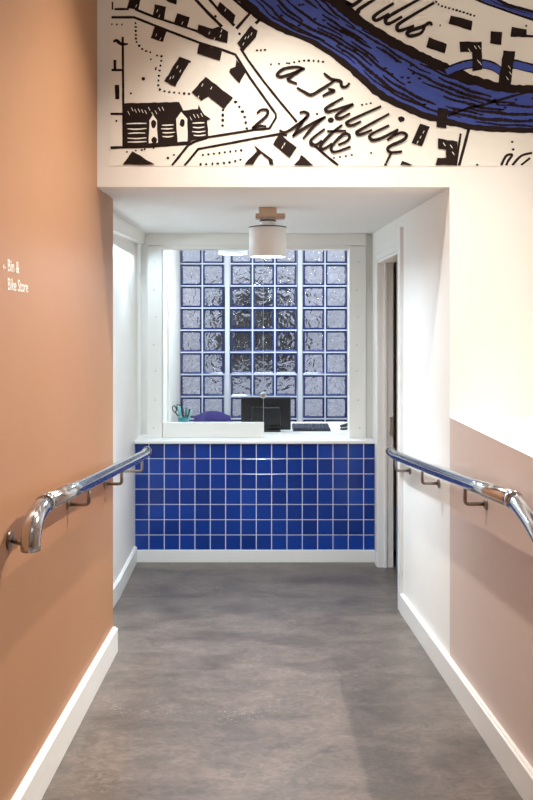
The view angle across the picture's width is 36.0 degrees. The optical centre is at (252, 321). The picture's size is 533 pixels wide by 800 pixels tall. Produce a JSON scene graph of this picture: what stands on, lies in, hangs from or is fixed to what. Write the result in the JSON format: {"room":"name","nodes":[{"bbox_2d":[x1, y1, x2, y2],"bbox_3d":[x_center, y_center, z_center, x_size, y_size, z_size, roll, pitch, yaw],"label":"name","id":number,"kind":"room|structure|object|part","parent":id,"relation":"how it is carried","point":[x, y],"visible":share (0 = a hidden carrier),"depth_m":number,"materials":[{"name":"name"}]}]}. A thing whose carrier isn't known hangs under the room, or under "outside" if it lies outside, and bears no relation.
{"room":"reception corridor","nodes":[
{"label":"reception corridor","id":0,"kind":"room"},
{"bbox_2d":[0,0,112,799],"bbox_3d":[-0.798,-0.200,1.093,0.304,3.600,5.385,0,0,0],"label":"wall","id":1,"kind":"structure","parent":0,"point":[56,337],"depth_m":2.62,"materials":[{"name":"paint"}]},
{"bbox_2d":[3,259,27,292],"bbox_3d":[-0.645,-0.125,2.234,0.001,0.082,0.236,0,0,0],"label":"sign","id":2,"kind":"object","parent":1,"relation":"attached to","point":[17,267],"depth_m":2.24,"materials":[{"name":"white paint"}]},
{"bbox_2d":[11,627,117,799],"bbox_3d":[-0.635,1.243,1.093,0.022,0.557,5.386,0,0,0],"label":"baseboard","id":3,"kind":"structure","parent":1,"relation":"attached to","point":[36,781],"depth_m":2.76,"materials":[{"name":"white paint"}]},
{"bbox_2d":[6,446,151,552],"bbox_3d":[-0.667,0.629,3.253,0.246,0.316,2.347,0,0,0],"label":"handrail","id":4,"kind":"object","parent":1,"relation":"attached to","point":[30,542],"visible":0.98,"depth_m":2.39,"materials":[{"name":"metal"}]},
{"bbox_3d":[-0.641,0.577,2.170,0.010,0.048,0.048,0,0,0],"label":"wall plate","id":5,"kind":"part","parent":4,"relation":"part of","materials":[{"name":"metal"}]},
{"bbox_3d":[-0.641,0.635,2.856,0.009,0.039,0.039,0,0,0],"label":"wall plate","id":6,"kind":"part","parent":4,"relation":"part of","materials":[{"name":"metal"}]},
{"bbox_3d":[-0.571,0.598,3.337,0.049,0.247,2.168,0,0,0],"label":"rail","id":7,"kind":"part","parent":4,"relation":"part of","materials":[{"name":"metal"}]},
{"bbox_2d":[113,235,140,583],"bbox_3d":[-0.870,0.450,4.793,0.160,2.300,2.015,0,0,0],"label":"wall","id":8,"kind":"structure","parent":0,"point":[126,253],"depth_m":5.08,"materials":[{"name":"white paint"}]},
{"bbox_2d":[113,546,136,607],"bbox_3d":[-0.781,1.508,4.626,0.018,0.187,1.682,0,0,0],"label":"baseboard","id":9,"kind":"structure","parent":8,"relation":"attached to","point":[120,583],"depth_m":4.93,"materials":[{"name":"white paint"}]},
{"bbox_2d":[113,212,144,243],"bbox_3d":[-0.762,-0.531,4.692,0.055,0.143,1.815,0,0,0],"label":"trim","id":10,"kind":"structure","parent":8,"relation":"attached to","point":[122,228],"depth_m":4.80,"materials":[{"name":"white paint"}]},
{"bbox_2d":[141,236,147,433],"bbox_3d":[-0.805,0.350,6.675,0.290,2.500,1.750,0,0,0],"label":"wall","id":11,"kind":"structure","parent":0,"point":[143,246],"depth_m":5.80,"materials":[{"name":"white paint"}]},
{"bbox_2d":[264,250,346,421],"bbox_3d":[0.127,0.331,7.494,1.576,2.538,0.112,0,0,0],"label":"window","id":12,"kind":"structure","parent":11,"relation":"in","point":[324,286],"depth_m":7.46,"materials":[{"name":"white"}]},
{"bbox_2d":[106,193,438,235],"bbox_3d":[0.900,-1.332,2.975,3.700,1.537,9.350,0,0,0],"label":"ceiling","id":13,"kind":"structure","parent":0,"point":[367,213],"depth_m":4.19,"materials":[{"name":"white paint"}]},
{"bbox_2d":[249,207,286,257],"bbox_3d":[0.074,-0.451,4.130,0.189,0.247,0.189,0,0,0],"label":"ceiling light","id":14,"kind":"object","parent":13,"relation":"attached to","point":[267,239],"visible":1,"depth_m":4.06,"materials":[{"name":"beige"}]},
{"bbox_3d":[0.074,-0.403,4.130,0.187,0.151,0.187,0,0,0],"label":"lamp shade","id":15,"kind":"part","parent":14,"relation":"part of","materials":[{"name":"white fabric"}]},
{"bbox_3d":[0.074,-0.501,4.130,0.080,0.046,0.080,0,0,0],"label":"stem","id":16,"kind":"part","parent":14,"relation":"part of","materials":[{"name":"white metal"}]},
{"bbox_2d":[41,551,522,799],"bbox_3d":[0.500,1.389,3.025,2.900,0.622,9.250,0,0,0],"label":"floor","id":17,"kind":"structure","parent":0,"point":[224,680],"depth_m":3.18,"materials":[{"name":"plastic"}]},
{"bbox_2d":[134,422,374,561],"bbox_3d":[0.013,1.145,5.973,1.603,0.911,1.055,0,0,0],"label":"reception desk","id":18,"kind":"object","parent":17,"relation":"on","point":[205,491],"depth_m":5.47,"materials":[{"name":"blue tile"}]},
{"bbox_2d":[134,422,374,443],"bbox_3d":[0.013,0.800,5.973,1.603,0.020,1.055,0,0,0],"label":"countertop","id":19,"kind":"structure","parent":18,"relation":"on","point":[290,436],"depth_m":5.51,"materials":[{"name":"white paint"}]},
{"bbox_3d":[0.013,1.560,5.476,1.603,0.080,0.042,0,0,0],"label":"skirting","id":20,"kind":"part","parent":18,"relation":"part of","materials":[{"name":"white paint"}]},
{"bbox_2d":[147,233,371,437],"bbox_3d":[0.048,-0.050,5.998,1.535,1.680,0.844,0,0,0],"label":"window","id":21,"kind":"structure","parent":18,"relation":"on","point":[205,291],"depth_m":5.63,"materials":[{"name":"white"}]},
{"bbox_3d":[-0.669,0.136,5.635,0.100,1.307,0.110,0,0,0],"label":"frame post","id":22,"kind":"part","parent":21,"relation":"part of","materials":[{"name":"white"}]},
{"bbox_3d":[-0.276,0.097,5.633,0.696,1.181,0.006,0,0,0],"label":"sliding glass","id":23,"kind":"part","parent":21,"relation":"part of","materials":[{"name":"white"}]},
{"bbox_3d":[0.069,0.501,5.623,0.046,0.046,0.013,0,0,0],"label":"finger pull","id":24,"kind":"part","parent":21,"relation":"part of","materials":[{"name":"silver metal"}]},
{"bbox_3d":[0.712,0.136,5.635,0.114,1.307,0.110,0,0,0],"label":"frame post","id":25,"kind":"part","parent":21,"relation":"part of","materials":[{"name":"white"}]},
{"bbox_3d":[0.793,0.094,5.655,0.046,1.392,0.090,0,0,0],"label":"panel","id":26,"kind":"part","parent":21,"relation":"part of","materials":[{"name":"white"}]},
{"bbox_2d":[264,397,290,431],"bbox_3d":[0.093,0.667,5.975,0.361,0.246,0.170,0,0,0],"label":"computer monitor","id":27,"kind":"object","parent":18,"relation":"on","point":[277,410],"visible":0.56,"depth_m":5.94,"materials":[{"name":"black plastic"}]},
{"bbox_2d":[292,423,330,430],"bbox_3d":[0.425,0.772,6.020,0.270,0.035,0.200,0,0,0],"label":"keyboard","id":28,"kind":"object","parent":18,"relation":"on","point":[298,426],"visible":1,"depth_m":5.99,"materials":[{"name":"grey plastic"}]},
{"bbox_2d":[329,426,340,429],"bbox_3d":[0.655,0.789,6.100,0.170,0.001,0.220,0,0,-7],"label":"paper sheet","id":29,"kind":"object","parent":18,"relation":"on","point":[331,427],"visible":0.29,"depth_m":6.13,"materials":[{"name":"white paper"}]},
{"bbox_2d":[97,0,532,416],"bbox_3d":[0.977,-0.803,3.480,3.246,2.395,0.160,0,0,0],"label":"wall","id":30,"kind":"structure","parent":0,"point":[503,195],"depth_m":3.40,"materials":[{"name":"white paint"}]},
{"bbox_2d":[110,0,532,165],"bbox_3d":[0.878,-1.198,3.398,2.943,1.103,0.004,0,0,0],"label":"wall mural","id":31,"kind":"object","parent":30,"relation":"attached to","point":[193,82],"visible":1,"depth_m":3.40,"materials":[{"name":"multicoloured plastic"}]},
{"bbox_2d":[340,423,346,429],"bbox_3d":[0.691,0.764,6.021,0.113,0.048,0.028,0,0,-29],"label":"stapler","id":32,"kind":"object","parent":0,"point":[343,426],"visible":0.48,"depth_m":6.00,"materials":[{"name":"black plastic"}]},
{"bbox_2d":[393,261,397,550],"bbox_3d":[0.983,0.350,6.635,0.135,2.500,1.830,0,0,0],"label":"door","id":33,"kind":"structure","parent":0,"point":[395,263],"depth_m":5.72,"materials":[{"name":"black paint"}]},
{"bbox_2d":[372,187,532,767],"bbox_3d":[1.708,0.450,2.100,1.784,2.300,7.400,0,0,0],"label":"wall","id":34,"kind":"structure","parent":0,"point":[468,570],"depth_m":3.40,"materials":[{"name":"white paint"}]},
{"bbox_2d":[375,227,402,610],"bbox_3d":[0.880,0.542,4.947,0.165,2.115,0.995,0,0,0],"label":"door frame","id":35,"kind":"structure","parent":34,"relation":"in","point":[391,252],"depth_m":5.34,"materials":[{"name":"white paint"}]},
{"bbox_3d":[0.899,0.680,5.343,0.017,0.120,0.005,0,0,0],"label":"strike plate","id":36,"kind":"part","parent":35,"relation":"part of","materials":[{"name":"silver metal"}]},
{"bbox_3d":[0.922,1.385,4.912,0.002,0.410,0.725,0,0,0],"label":"kick plate","id":37,"kind":"part","parent":35,"relation":"part of","materials":[{"name":"silver"}]},
{"bbox_2d":[385,446,532,541],"bbox_3d":[0.765,0.634,3.201,0.104,0.312,2.452,0,0,0],"label":"handrail","id":38,"kind":"object","parent":34,"relation":"attached to","point":[514,500],"visible":1,"depth_m":2.76,"materials":[{"name":"metal"}]},
{"bbox_3d":[0.741,0.602,3.374,0.049,0.240,2.093,0,0,0],"label":"rail","id":39,"kind":"part","parent":38,"relation":"part of","materials":[{"name":"metal"}]},
{"bbox_3d":[0.811,0.636,2.866,0.009,0.039,0.039,0,0,0],"label":"wall plate","id":40,"kind":"part","parent":38,"relation":"part of","materials":[{"name":"metal"}]},
{"bbox_2d":[400,593,532,799],"bbox_3d":[0.806,1.275,1.425,0.020,0.601,6.050,0,0,0],"label":"baseboard","id":41,"kind":"structure","parent":34,"relation":"attached to","point":[515,765],"depth_m":2.95,"materials":[{"name":"white paint"}]},
{"label":"outside","id":42,"kind":"structure","parent":0,"visible":0},
{"bbox_3d":[0.000,1.800,14.825,16.000,0.100,14.350,0,0,0],"label":"ground","id":43,"kind":"structure","parent":42,"visible":0},
{"bbox_2d":[302,250,302,421],"bbox_3d":[0.000,-0.550,9.700,16.000,4.700,0.200,0,0,0],"label":"wall","id":44,"kind":"structure","parent":43,"relation":"on","point":[302,250],"depth_m":9.60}
]}

